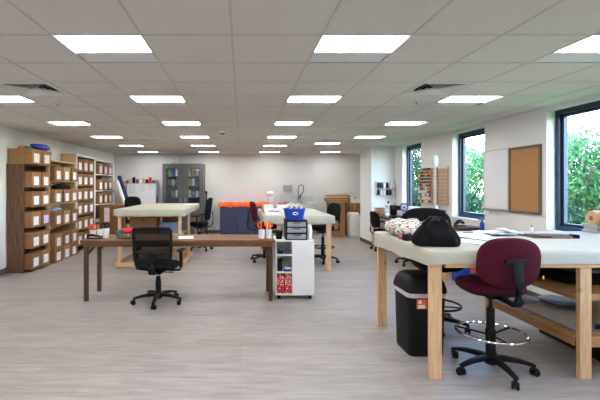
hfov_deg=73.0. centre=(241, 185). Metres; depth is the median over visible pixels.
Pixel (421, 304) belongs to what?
print
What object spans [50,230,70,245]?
file box
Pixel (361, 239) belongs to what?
baseboard
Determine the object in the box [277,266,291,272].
shelf
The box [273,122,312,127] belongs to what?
recessed light
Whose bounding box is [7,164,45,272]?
shelving unit
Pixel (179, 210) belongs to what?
table
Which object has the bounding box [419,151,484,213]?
leafy tree
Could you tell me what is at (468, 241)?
paper sheets
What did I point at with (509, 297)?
plastic sheet
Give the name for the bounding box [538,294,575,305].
plastic bag
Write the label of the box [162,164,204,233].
tall cabinet
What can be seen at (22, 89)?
ceiling vent
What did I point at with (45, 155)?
file box
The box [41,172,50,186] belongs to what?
file box
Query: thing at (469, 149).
leafy tree
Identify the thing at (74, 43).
diffuser
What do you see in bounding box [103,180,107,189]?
file box
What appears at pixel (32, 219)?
file box
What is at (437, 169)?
rack
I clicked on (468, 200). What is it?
shrub
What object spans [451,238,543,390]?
chair
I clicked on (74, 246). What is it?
file box
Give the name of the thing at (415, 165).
leafy tree
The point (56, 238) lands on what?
file box
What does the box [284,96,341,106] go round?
recessed light
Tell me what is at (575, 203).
shrub
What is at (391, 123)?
diffuser
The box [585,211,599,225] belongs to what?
paper roll
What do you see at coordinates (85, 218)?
file box
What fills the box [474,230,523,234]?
paper sheets
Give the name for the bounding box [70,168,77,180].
file box
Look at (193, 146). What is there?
recessed light
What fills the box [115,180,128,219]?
roll
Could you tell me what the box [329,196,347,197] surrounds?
flat board
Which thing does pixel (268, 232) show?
pen cup
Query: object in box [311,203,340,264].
chair
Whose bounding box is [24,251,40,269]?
file box
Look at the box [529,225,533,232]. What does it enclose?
bottle
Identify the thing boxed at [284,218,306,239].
drawer unit
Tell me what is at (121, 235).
scrap
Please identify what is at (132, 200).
chair
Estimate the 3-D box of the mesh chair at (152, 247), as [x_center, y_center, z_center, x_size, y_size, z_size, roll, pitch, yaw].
[-1.087,1.011,5.202,0.662,1.018,0.634,0,0,6]
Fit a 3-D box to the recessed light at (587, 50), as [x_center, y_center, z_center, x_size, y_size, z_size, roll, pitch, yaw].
[2.680,-1.034,3.005,0.604,0.035,0.604,0,0,0]
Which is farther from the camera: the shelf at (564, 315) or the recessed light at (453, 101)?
the recessed light at (453, 101)
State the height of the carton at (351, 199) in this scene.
0.172 m
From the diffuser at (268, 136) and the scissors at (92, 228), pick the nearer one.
the scissors at (92, 228)
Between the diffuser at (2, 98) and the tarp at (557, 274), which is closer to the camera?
the tarp at (557, 274)
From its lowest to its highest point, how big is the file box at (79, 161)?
0.285 m
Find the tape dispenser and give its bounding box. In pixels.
[453,219,465,225]
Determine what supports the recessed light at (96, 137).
in the ceiling
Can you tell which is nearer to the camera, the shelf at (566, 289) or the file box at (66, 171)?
the shelf at (566, 289)
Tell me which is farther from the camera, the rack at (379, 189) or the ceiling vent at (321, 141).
the rack at (379, 189)
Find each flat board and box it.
[327,193,347,194]
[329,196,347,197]
[539,330,599,360]
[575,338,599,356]
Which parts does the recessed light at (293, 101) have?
reflector panel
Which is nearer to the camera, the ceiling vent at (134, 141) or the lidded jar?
the ceiling vent at (134, 141)
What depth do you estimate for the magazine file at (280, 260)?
5.42 m
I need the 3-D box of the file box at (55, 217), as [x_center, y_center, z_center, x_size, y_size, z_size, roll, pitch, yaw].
[-3.856,0.651,8.010,0.402,0.283,0.337,0,0,-1]
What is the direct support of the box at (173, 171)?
on the tall cabinet at (183, 177)
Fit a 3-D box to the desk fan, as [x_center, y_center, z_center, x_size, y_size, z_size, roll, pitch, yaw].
[3.660,0.549,9.048,0.188,0.340,0.122,0,0,0]
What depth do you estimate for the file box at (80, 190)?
9.27 m
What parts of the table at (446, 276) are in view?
leg, leg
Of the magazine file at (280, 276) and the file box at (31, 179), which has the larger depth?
the file box at (31, 179)
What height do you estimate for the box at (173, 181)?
0.203 m
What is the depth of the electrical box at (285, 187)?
12.80 m
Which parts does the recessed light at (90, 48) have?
reflector panel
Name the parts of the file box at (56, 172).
lid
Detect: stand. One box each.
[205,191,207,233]
[582,223,599,232]
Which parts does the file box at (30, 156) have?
lid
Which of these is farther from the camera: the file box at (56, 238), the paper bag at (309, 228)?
the file box at (56, 238)
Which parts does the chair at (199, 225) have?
seat, backrest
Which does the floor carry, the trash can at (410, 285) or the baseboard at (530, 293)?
the trash can at (410, 285)
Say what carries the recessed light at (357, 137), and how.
in the ceiling
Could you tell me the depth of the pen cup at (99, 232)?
5.54 m
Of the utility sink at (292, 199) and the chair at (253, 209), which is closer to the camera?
the chair at (253, 209)
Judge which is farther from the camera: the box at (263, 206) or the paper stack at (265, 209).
the box at (263, 206)
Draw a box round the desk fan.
[400,203,407,212]
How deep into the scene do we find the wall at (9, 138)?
7.19 m
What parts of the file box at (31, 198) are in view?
lid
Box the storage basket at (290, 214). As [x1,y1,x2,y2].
[283,208,305,219]
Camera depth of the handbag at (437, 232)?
3.27 m
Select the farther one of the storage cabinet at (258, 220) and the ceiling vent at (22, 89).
the storage cabinet at (258, 220)
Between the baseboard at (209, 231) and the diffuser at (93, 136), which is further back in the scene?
the baseboard at (209, 231)
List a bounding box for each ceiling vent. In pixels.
[0,82,72,96]
[129,140,159,142]
[317,140,347,142]
[398,82,482,96]
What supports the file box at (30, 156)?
on the shelving unit at (15, 172)
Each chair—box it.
[124,196,140,223]
[130,227,184,309]
[190,198,213,251]
[247,201,276,262]
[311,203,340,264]
[370,211,391,251]
[394,217,411,266]
[401,208,470,336]
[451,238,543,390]
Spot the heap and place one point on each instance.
(164, 219)
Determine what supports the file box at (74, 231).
on the file box at (74, 246)
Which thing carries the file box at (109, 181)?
on the shelving unit at (97, 176)
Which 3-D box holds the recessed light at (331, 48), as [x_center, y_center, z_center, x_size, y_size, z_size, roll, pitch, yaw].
[0.850,-1.034,3.005,0.604,0.035,0.604,0,0,0]
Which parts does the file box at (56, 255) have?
lid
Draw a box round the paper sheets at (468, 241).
[461,239,485,244]
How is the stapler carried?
on the desk at (200, 240)
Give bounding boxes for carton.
[100,205,126,233]
[129,217,159,233]
[332,202,344,236]
[348,197,359,202]
[348,203,359,212]
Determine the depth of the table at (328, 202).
12.54 m
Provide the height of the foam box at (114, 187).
0.275 m
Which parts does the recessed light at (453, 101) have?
reflector panel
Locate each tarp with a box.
[539,268,599,283]
[562,268,599,272]
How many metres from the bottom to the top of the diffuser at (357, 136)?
0.008 m
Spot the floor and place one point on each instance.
(225, 339)
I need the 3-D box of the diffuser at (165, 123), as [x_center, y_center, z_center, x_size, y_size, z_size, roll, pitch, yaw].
[-0.980,-1.036,6.561,0.584,0.008,0.376,0,0,0]
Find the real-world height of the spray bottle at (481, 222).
0.200 m
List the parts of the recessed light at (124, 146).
reflector panel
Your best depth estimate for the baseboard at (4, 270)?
6.87 m
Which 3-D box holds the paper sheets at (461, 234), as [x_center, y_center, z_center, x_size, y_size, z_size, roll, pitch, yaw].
[2.274,0.483,3.980,0.300,0.006,0.360,0,0,11]
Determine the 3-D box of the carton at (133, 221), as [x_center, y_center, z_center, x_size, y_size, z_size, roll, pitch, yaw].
[-1.950,0.781,8.100,0.530,0.332,0.403,0,0,0]
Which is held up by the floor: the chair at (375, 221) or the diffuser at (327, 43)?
the chair at (375, 221)
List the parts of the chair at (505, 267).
seat, backrest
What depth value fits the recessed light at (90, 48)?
3.00 m
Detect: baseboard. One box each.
[0,246,78,275]
[204,230,331,232]
[360,237,370,244]
[525,290,540,295]
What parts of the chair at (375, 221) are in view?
backrest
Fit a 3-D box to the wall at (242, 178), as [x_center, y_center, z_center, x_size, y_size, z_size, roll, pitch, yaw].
[0.060,0.090,12.975,8.320,2.860,0.150,0,0,0]
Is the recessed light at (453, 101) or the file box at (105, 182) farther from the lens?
the file box at (105, 182)
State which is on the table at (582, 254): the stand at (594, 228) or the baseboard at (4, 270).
the stand at (594, 228)
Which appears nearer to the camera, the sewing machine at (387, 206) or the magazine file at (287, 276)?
the magazine file at (287, 276)
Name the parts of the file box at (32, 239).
lid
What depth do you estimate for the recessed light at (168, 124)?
6.71 m
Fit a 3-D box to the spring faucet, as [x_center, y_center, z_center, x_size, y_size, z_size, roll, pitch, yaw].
[1.871,0.194,12.706,0.160,0.491,0.214,0,0,-21]
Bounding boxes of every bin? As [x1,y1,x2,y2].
[159,221,182,232]
[347,212,359,236]
[451,268,475,280]
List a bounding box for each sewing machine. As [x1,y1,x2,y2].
[384,201,391,216]
[389,202,401,218]
[408,203,420,209]
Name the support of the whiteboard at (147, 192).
on the floor
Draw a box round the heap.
[162,217,177,222]
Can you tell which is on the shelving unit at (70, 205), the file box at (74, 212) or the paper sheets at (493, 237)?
the file box at (74, 212)
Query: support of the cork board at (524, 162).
attached to the wall at (537, 126)
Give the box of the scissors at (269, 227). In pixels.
[265,222,272,229]
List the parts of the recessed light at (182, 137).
reflector panel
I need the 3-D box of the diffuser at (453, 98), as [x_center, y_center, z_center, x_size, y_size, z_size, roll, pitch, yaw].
[2.680,-1.036,4.731,0.584,0.008,0.376,0,0,0]
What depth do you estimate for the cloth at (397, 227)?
3.86 m
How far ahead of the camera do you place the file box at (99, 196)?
10.49 m
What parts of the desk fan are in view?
plate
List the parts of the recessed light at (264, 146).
reflector panel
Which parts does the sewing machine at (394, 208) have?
arm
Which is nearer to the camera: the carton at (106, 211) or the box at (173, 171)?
the carton at (106, 211)
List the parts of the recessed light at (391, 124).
reflector panel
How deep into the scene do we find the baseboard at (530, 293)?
5.39 m
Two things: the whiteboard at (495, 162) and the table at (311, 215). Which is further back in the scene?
the table at (311, 215)
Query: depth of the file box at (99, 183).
10.49 m
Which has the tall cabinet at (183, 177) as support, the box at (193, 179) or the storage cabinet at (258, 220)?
the box at (193, 179)
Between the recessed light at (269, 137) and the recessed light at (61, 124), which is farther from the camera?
the recessed light at (269, 137)
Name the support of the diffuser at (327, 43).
attached to the recessed light at (331, 48)
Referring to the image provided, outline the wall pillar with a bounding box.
[360,146,394,241]
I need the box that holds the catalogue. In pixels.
[452,225,479,230]
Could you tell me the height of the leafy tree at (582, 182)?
3.378 m
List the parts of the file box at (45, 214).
lid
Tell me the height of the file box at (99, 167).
0.285 m
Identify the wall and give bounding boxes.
[0,126,113,269]
[114,154,359,229]
[395,93,599,295]
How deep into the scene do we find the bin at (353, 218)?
12.01 m
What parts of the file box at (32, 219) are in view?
lid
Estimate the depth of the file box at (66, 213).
8.35 m
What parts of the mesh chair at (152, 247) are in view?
panel, frame, seat, arm post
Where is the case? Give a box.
[402,234,411,240]
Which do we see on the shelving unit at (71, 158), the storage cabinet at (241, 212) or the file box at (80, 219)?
the file box at (80, 219)
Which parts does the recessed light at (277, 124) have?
reflector panel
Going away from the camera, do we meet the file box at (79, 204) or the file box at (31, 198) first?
the file box at (31, 198)
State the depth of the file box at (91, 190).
9.94 m
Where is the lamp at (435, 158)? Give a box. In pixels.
[433,155,437,205]
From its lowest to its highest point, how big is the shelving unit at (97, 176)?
2.200 m
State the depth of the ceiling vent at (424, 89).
4.27 m
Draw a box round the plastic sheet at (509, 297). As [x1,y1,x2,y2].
[509,297,599,330]
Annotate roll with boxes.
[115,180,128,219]
[117,175,127,198]
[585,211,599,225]
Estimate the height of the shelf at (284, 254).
0.018 m
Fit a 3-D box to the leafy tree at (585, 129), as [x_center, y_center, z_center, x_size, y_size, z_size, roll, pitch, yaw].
[14.535,-0.039,16.677,4.054,4.327,4.204,0,0,12]
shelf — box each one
[277,250,291,255]
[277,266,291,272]
[495,296,599,337]
[536,276,599,295]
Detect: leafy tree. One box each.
[412,148,420,197]
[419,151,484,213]
[466,143,484,197]
[568,123,599,203]
[568,140,599,223]
[569,129,599,174]
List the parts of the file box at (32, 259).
lid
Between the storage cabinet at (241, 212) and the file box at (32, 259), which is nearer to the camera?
the file box at (32, 259)
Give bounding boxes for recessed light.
[0,96,44,106]
[47,122,96,127]
[53,35,158,62]
[90,136,126,139]
[118,145,146,147]
[129,96,187,106]
[162,122,201,127]
[179,136,209,139]
[190,145,215,147]
[262,145,286,147]
[267,136,296,139]
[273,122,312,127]
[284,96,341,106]
[309,35,410,62]
[314,143,339,144]
[350,136,385,139]
[378,122,426,127]
[428,96,503,106]
[530,35,599,62]
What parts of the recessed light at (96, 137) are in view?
reflector panel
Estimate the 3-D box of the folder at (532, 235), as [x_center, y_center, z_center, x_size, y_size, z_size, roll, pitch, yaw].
[3.011,0.481,3.945,0.405,0.036,0.290,0,0,5]
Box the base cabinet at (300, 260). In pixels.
[273,236,313,297]
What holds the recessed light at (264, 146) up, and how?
in the ceiling
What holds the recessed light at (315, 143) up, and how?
in the ceiling
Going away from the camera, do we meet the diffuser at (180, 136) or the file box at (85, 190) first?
the diffuser at (180, 136)
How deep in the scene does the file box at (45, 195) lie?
7.50 m
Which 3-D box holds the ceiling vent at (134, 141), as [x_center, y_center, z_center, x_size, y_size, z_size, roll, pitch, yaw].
[-2.200,-1.071,9.105,0.598,0.118,0.598,0,0,0]
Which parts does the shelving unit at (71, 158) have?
panel, panel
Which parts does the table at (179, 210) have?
leg, rail, rail, leg, rail, leg, leg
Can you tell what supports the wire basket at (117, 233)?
on the desk at (200, 240)
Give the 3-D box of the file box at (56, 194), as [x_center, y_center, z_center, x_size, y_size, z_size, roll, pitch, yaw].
[-3.859,0.206,8.010,0.402,0.283,0.337,0,0,1]
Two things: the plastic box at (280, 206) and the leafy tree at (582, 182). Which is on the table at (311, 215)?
the plastic box at (280, 206)
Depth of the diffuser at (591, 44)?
2.96 m
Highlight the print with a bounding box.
[418,301,424,308]
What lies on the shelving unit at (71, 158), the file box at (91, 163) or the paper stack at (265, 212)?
the file box at (91, 163)
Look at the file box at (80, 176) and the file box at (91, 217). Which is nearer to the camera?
the file box at (80, 176)
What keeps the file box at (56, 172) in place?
on the shelving unit at (70, 205)
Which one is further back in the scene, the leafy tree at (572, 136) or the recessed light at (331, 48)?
the leafy tree at (572, 136)
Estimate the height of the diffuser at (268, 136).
0.008 m
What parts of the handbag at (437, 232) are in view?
handle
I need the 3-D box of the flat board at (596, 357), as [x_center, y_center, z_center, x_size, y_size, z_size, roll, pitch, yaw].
[3.410,1.508,3.720,0.620,0.022,0.900,0,0,0]
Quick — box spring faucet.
[297,185,303,199]
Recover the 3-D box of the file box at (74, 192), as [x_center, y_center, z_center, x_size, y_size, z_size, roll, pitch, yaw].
[-3.854,0.206,8.770,0.402,0.283,0.337,0,0,0]
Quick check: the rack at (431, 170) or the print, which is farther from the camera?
the rack at (431, 170)
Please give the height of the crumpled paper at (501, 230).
0.045 m
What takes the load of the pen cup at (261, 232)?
on the desk at (200, 240)
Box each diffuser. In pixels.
[0,96,32,101]
[51,122,88,124]
[57,36,150,51]
[93,136,121,137]
[131,96,184,101]
[163,122,199,124]
[180,136,208,137]
[268,136,295,137]
[275,122,311,124]
[288,96,340,101]
[315,36,406,51]
[355,136,383,137]
[386,122,423,124]
[440,96,498,101]
[557,36,599,51]
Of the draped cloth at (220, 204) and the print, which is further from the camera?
the draped cloth at (220, 204)
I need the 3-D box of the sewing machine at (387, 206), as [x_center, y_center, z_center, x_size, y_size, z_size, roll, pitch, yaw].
[3.503,0.541,9.514,0.170,0.355,0.428,0,0,13]
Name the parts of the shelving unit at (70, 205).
panel, panel, shelf, shelf, panel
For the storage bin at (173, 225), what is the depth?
7.95 m
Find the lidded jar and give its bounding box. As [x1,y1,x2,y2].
[267,191,273,201]
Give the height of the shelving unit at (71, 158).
2.250 m
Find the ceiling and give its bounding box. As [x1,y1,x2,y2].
[0,0,599,153]
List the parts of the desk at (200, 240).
leg, leg, leg, leg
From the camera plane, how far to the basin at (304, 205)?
12.30 m
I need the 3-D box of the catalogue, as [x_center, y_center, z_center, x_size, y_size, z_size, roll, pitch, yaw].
[3.716,0.694,6.620,0.420,0.050,0.340,0,0,-3]
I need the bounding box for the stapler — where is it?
[86,234,101,238]
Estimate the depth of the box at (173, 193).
12.36 m
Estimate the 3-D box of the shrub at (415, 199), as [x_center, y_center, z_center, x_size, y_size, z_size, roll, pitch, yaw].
[6.826,0.953,15.813,1.775,2.247,1.421,0,0,0]
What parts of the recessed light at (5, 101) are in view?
reflector panel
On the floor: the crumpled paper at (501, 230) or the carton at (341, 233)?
the carton at (341, 233)
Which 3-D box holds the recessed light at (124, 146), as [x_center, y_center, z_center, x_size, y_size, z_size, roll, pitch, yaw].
[-2.810,-1.034,10.325,0.604,0.035,0.604,0,0,0]
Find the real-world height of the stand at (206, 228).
1.360 m
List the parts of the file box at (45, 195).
lid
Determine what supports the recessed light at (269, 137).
in the ceiling
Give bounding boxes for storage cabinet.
[220,206,235,233]
[236,207,252,233]
[253,207,261,233]
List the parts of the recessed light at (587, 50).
reflector panel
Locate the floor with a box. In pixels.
[0,233,599,399]
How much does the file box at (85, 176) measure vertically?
0.285 m
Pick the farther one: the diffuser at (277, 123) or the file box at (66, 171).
the file box at (66, 171)
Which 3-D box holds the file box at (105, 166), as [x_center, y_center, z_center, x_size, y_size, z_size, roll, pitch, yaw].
[-3.890,-0.455,10.990,0.342,0.285,0.312,0,0,0]
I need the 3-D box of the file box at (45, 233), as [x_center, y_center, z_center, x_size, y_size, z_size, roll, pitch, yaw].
[-3.873,0.968,7.530,0.397,0.272,0.327,0,0,-1]
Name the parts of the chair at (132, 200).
backrest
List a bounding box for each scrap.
[120,234,129,237]
[122,229,131,232]
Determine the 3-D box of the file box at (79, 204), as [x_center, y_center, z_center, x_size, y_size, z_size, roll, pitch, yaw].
[-3.894,0.525,9.248,0.342,0.285,0.317,0,0,0]
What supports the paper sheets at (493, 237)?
on the table at (582, 254)
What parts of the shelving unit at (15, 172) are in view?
panel, panel, shelf, shelf, panel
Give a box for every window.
[407,143,420,206]
[459,128,484,219]
[555,100,599,230]
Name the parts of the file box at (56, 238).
lid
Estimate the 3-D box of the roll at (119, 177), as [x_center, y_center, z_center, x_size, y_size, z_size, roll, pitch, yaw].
[-3.176,0.607,11.325,0.748,1.825,0.124,0,0,14]
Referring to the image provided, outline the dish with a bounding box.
[515,294,539,301]
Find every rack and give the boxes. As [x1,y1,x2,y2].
[376,181,395,195]
[417,168,432,203]
[433,166,448,205]
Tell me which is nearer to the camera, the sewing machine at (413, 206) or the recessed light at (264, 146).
the sewing machine at (413, 206)
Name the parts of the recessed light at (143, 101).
reflector panel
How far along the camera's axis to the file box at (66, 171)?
8.35 m
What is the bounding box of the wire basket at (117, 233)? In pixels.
[116,233,131,238]
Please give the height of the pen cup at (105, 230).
0.135 m
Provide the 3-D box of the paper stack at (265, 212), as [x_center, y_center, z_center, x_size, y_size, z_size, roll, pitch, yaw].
[0.560,0.503,7.450,0.260,0.060,0.300,0,0,-3]
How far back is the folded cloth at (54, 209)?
7.96 m
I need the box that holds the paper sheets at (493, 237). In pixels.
[464,236,500,240]
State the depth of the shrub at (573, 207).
7.25 m
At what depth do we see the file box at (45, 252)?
7.53 m
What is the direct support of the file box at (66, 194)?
on the shelving unit at (70, 205)
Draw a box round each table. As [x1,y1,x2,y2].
[113,203,198,267]
[258,209,334,269]
[326,201,347,233]
[372,215,458,280]
[374,231,599,378]
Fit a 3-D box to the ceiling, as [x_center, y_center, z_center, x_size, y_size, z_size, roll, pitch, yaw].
[-0.090,-1.218,4.850,8.620,0.403,16.700,0,0,0]
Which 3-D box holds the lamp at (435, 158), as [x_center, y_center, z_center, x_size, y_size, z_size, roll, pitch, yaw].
[3.688,0.065,7.600,0.100,1.307,0.098,0,0,40]
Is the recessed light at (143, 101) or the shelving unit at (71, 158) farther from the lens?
the shelving unit at (71, 158)
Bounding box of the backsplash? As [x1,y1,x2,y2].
[280,195,313,202]
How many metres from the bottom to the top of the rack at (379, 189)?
0.380 m
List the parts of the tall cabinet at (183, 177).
door, door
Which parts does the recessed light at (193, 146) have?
reflector panel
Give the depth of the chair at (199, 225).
9.32 m
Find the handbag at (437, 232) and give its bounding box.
[411,216,460,246]
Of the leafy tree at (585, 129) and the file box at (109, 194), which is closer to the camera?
the file box at (109, 194)
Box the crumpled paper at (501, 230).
[496,228,516,232]
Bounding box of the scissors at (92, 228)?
[89,224,96,230]
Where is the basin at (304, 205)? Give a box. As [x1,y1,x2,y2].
[289,203,316,209]
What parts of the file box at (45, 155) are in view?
lid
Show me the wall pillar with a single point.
(378, 164)
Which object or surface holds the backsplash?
attached to the wall at (242, 178)
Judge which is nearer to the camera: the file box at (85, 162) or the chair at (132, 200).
the file box at (85, 162)
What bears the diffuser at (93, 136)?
attached to the recessed light at (96, 137)
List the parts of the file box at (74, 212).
lid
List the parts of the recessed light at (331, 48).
reflector panel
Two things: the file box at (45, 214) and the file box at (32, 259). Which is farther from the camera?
the file box at (45, 214)
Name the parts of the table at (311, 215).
leg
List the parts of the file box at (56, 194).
lid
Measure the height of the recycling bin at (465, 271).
0.420 m
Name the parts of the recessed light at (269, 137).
reflector panel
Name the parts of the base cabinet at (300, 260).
panel, panel, panel, panel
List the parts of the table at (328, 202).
leg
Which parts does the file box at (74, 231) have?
lid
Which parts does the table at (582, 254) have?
leg, leg, leg, leg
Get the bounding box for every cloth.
[29,144,49,150]
[50,207,61,211]
[51,184,70,188]
[218,201,269,206]
[381,218,423,236]
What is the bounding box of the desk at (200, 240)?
[80,234,274,300]
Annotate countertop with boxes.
[379,215,458,230]
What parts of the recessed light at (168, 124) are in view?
reflector panel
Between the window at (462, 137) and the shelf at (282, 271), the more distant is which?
the window at (462, 137)
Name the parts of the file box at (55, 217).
lid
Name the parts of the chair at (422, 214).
backrest, seat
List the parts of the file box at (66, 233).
lid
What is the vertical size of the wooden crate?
0.180 m
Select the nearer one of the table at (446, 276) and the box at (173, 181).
the table at (446, 276)
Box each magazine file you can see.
[277,273,283,292]
[278,258,282,270]
[283,273,290,292]
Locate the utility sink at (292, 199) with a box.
[280,195,316,234]
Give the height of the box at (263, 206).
0.150 m
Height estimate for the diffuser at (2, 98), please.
0.008 m
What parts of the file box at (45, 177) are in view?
lid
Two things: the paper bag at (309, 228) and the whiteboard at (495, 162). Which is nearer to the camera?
the paper bag at (309, 228)
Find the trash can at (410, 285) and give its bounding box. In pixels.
[393,269,446,356]
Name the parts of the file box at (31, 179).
lid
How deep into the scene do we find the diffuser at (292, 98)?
4.72 m
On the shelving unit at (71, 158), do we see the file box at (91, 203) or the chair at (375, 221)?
the file box at (91, 203)
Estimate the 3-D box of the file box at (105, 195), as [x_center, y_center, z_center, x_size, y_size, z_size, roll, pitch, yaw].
[-3.890,0.331,10.990,0.342,0.285,0.312,0,0,0]
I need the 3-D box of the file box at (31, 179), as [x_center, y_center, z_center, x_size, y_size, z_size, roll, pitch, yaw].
[-3.870,-0.117,7.170,0.397,0.272,0.327,0,0,-1]
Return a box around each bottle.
[478,219,483,229]
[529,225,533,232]
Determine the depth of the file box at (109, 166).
11.32 m
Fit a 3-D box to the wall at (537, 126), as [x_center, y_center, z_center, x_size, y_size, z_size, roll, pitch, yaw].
[4.030,0.090,4.850,0.220,2.860,16.100,0,0,0]
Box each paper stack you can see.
[264,208,277,210]
[264,211,279,214]
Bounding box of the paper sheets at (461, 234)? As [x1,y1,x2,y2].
[457,232,492,236]
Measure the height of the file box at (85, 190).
0.285 m
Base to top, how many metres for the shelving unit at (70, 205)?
2.030 m
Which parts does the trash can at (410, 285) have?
lid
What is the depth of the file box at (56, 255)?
7.91 m
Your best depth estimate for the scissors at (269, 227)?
5.42 m
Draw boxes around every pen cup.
[97,229,102,235]
[102,228,109,237]
[259,229,264,238]
[266,229,271,238]
[276,231,281,238]
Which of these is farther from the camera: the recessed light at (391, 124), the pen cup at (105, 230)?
the recessed light at (391, 124)
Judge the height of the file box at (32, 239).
0.272 m
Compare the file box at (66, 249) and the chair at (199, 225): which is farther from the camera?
the chair at (199, 225)
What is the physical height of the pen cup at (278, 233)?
0.110 m
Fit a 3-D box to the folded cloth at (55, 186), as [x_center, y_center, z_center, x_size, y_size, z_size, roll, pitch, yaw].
[-3.764,0.010,8.352,0.188,0.106,0.720,0,0,0]
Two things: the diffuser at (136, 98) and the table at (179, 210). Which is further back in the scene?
the table at (179, 210)
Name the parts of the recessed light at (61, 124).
reflector panel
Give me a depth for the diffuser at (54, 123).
6.61 m
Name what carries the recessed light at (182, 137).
in the ceiling
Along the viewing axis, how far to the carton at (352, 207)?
12.55 m
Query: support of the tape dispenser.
on the catalogue
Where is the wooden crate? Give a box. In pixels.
[374,208,384,214]
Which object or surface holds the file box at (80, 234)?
on the shelving unit at (71, 158)
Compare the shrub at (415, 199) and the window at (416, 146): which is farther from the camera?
the shrub at (415, 199)
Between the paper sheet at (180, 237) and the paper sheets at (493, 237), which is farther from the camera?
the paper sheet at (180, 237)
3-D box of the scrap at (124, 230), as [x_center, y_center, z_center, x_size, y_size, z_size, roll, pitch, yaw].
[-1.533,0.605,5.406,0.165,0.050,0.112,0,0,0]
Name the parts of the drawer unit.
drawer, drawer, drawer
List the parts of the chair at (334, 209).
seat, backrest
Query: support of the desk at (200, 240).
on the floor
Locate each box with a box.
[8,148,41,164]
[24,172,40,186]
[24,191,40,206]
[24,211,40,227]
[24,229,49,245]
[24,231,40,248]
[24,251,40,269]
[26,210,50,225]
[26,248,50,265]
[38,150,51,165]
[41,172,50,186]
[41,191,50,205]
[50,166,62,180]
[50,189,62,203]
[50,211,62,225]
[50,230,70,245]
[50,232,62,248]
[50,246,62,262]
[56,228,77,242]
[61,210,70,224]
[62,167,70,180]
[62,189,70,202]
[62,209,77,222]
[63,244,70,259]
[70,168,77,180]
[70,241,77,256]
[71,189,77,201]
[77,158,82,170]
[77,173,82,185]
[77,188,82,200]
[77,202,82,214]
[77,217,82,230]
[78,216,88,228]
[78,230,88,238]
[78,232,82,245]
[81,201,93,212]
[82,159,88,171]
[82,215,93,227]
[83,174,88,185]
[83,188,88,199]
[83,202,88,213]
[88,160,93,171]
[88,174,93,185]
[88,188,93,199]
[96,163,102,173]
[96,180,102,190]
[96,193,102,203]
[103,164,107,174]
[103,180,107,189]
[103,193,107,202]
[108,165,111,174]
[108,180,111,189]
[108,193,111,202]
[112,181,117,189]
[171,169,175,175]
[171,179,175,185]
[171,191,175,196]
[192,178,195,185]
[262,205,272,211]
[276,203,288,212]
[283,185,291,190]
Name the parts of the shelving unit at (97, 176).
panel, panel, shelf, panel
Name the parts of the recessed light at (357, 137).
reflector panel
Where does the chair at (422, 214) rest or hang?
on the floor
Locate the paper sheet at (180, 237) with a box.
[179,236,193,238]
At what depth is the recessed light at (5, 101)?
4.94 m
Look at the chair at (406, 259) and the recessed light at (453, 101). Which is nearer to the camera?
the recessed light at (453, 101)
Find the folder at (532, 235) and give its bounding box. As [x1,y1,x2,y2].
[516,233,579,238]
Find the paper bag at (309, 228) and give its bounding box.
[307,224,311,238]
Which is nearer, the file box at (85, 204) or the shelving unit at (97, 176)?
the file box at (85, 204)
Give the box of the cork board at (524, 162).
[508,144,541,214]
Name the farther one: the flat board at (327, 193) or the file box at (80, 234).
the flat board at (327, 193)
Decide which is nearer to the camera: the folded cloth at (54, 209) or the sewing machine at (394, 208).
the folded cloth at (54, 209)
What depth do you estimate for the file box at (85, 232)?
9.54 m
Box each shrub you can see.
[412,186,420,205]
[466,191,484,213]
[568,202,585,222]
[568,203,586,224]
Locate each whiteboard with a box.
[126,183,157,203]
[483,148,507,210]
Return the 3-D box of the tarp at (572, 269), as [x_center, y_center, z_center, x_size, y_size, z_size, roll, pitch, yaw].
[3.303,0.743,3.800,0.718,0.060,0.601,0,0,0]
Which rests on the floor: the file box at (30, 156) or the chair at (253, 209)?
the chair at (253, 209)
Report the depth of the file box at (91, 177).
9.93 m
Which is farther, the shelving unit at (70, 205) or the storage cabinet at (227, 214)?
the storage cabinet at (227, 214)
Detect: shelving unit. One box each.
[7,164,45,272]
[46,160,75,263]
[61,154,94,245]
[95,159,113,234]
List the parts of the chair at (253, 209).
backrest, seat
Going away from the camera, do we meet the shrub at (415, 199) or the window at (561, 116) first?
the window at (561, 116)
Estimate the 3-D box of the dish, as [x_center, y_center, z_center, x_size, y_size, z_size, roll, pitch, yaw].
[2.960,1.162,4.160,0.140,0.038,0.260,0,0,-17]
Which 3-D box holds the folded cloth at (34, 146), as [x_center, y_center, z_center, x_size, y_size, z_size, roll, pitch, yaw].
[-3.733,-0.721,7.406,0.270,0.128,0.488,0,0,0]
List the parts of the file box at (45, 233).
lid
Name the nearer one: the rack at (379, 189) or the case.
the case
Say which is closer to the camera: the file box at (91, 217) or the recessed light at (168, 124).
the recessed light at (168, 124)
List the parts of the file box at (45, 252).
lid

